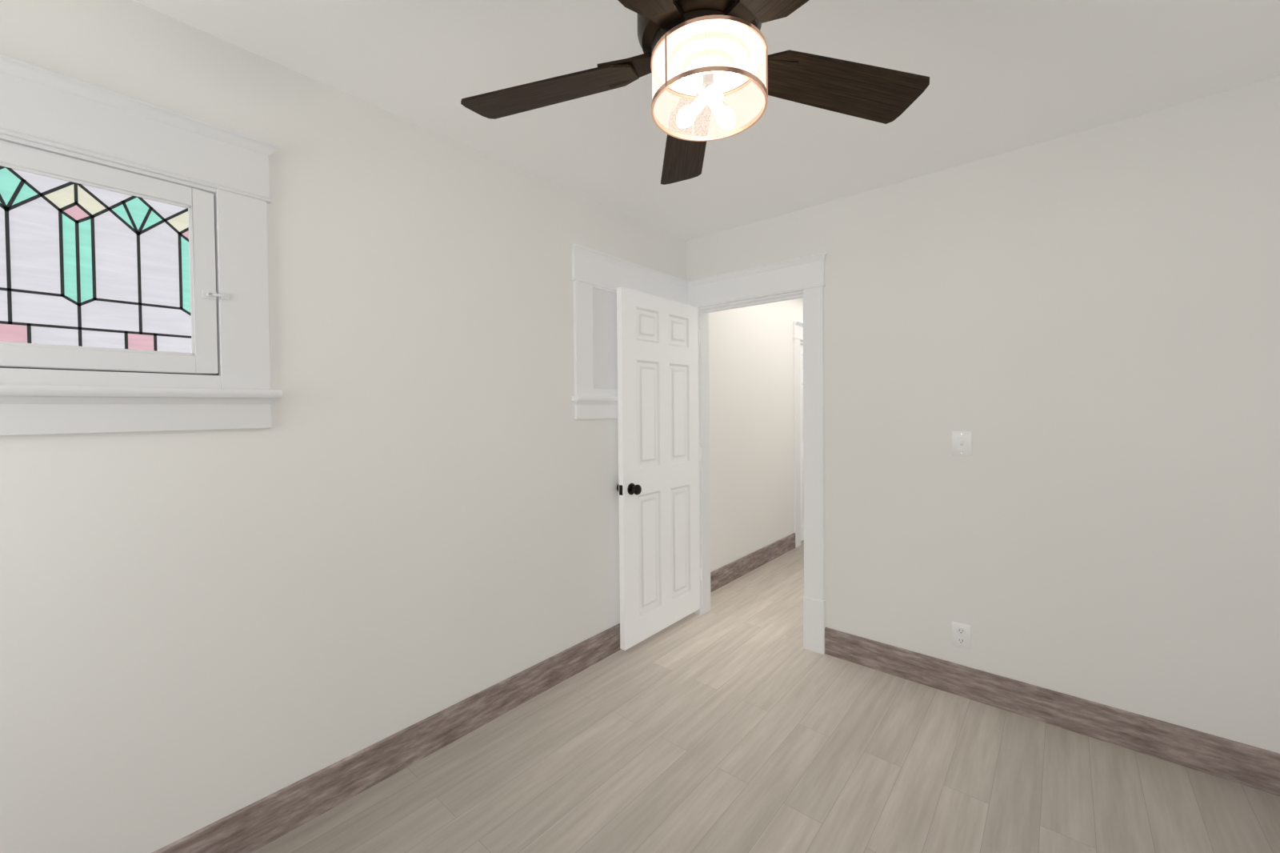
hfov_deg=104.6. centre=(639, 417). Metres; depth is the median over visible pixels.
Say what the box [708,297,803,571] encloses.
wall
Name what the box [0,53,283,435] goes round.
window
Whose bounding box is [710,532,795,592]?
baseboard
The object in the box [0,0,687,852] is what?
wall
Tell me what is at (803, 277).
door frame
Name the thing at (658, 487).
door
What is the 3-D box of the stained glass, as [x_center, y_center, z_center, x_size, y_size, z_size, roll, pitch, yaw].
[-1.633,-0.399,1.134,0.004,0.449,0.921,0,1,41]
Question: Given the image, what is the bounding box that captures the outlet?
[952,621,970,649]
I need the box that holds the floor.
[252,540,1279,852]
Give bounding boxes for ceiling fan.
[460,0,929,184]
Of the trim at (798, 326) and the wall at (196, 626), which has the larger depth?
the trim at (798, 326)
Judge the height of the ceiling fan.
0.524 m
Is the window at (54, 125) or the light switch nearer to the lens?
the window at (54, 125)
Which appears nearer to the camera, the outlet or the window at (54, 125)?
the window at (54, 125)
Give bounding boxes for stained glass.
[0,165,191,352]
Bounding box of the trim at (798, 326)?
[792,320,803,547]
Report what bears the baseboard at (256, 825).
attached to the wall at (196, 626)
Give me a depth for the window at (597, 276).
2.77 m
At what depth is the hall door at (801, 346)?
5.21 m
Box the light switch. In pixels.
[952,431,971,455]
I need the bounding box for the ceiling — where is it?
[132,0,1279,241]
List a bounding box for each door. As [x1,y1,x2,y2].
[616,286,702,650]
[800,344,803,540]
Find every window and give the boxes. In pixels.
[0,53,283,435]
[571,243,688,419]
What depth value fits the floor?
1.91 m
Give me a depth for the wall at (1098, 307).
2.12 m
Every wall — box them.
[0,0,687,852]
[686,76,1279,753]
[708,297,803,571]
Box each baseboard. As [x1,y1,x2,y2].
[152,623,1279,852]
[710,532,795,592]
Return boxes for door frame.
[688,252,826,654]
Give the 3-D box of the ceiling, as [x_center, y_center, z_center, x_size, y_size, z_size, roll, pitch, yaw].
[1.269,-1.248,2.180,3.850,0.080,7.650,0,1,41]

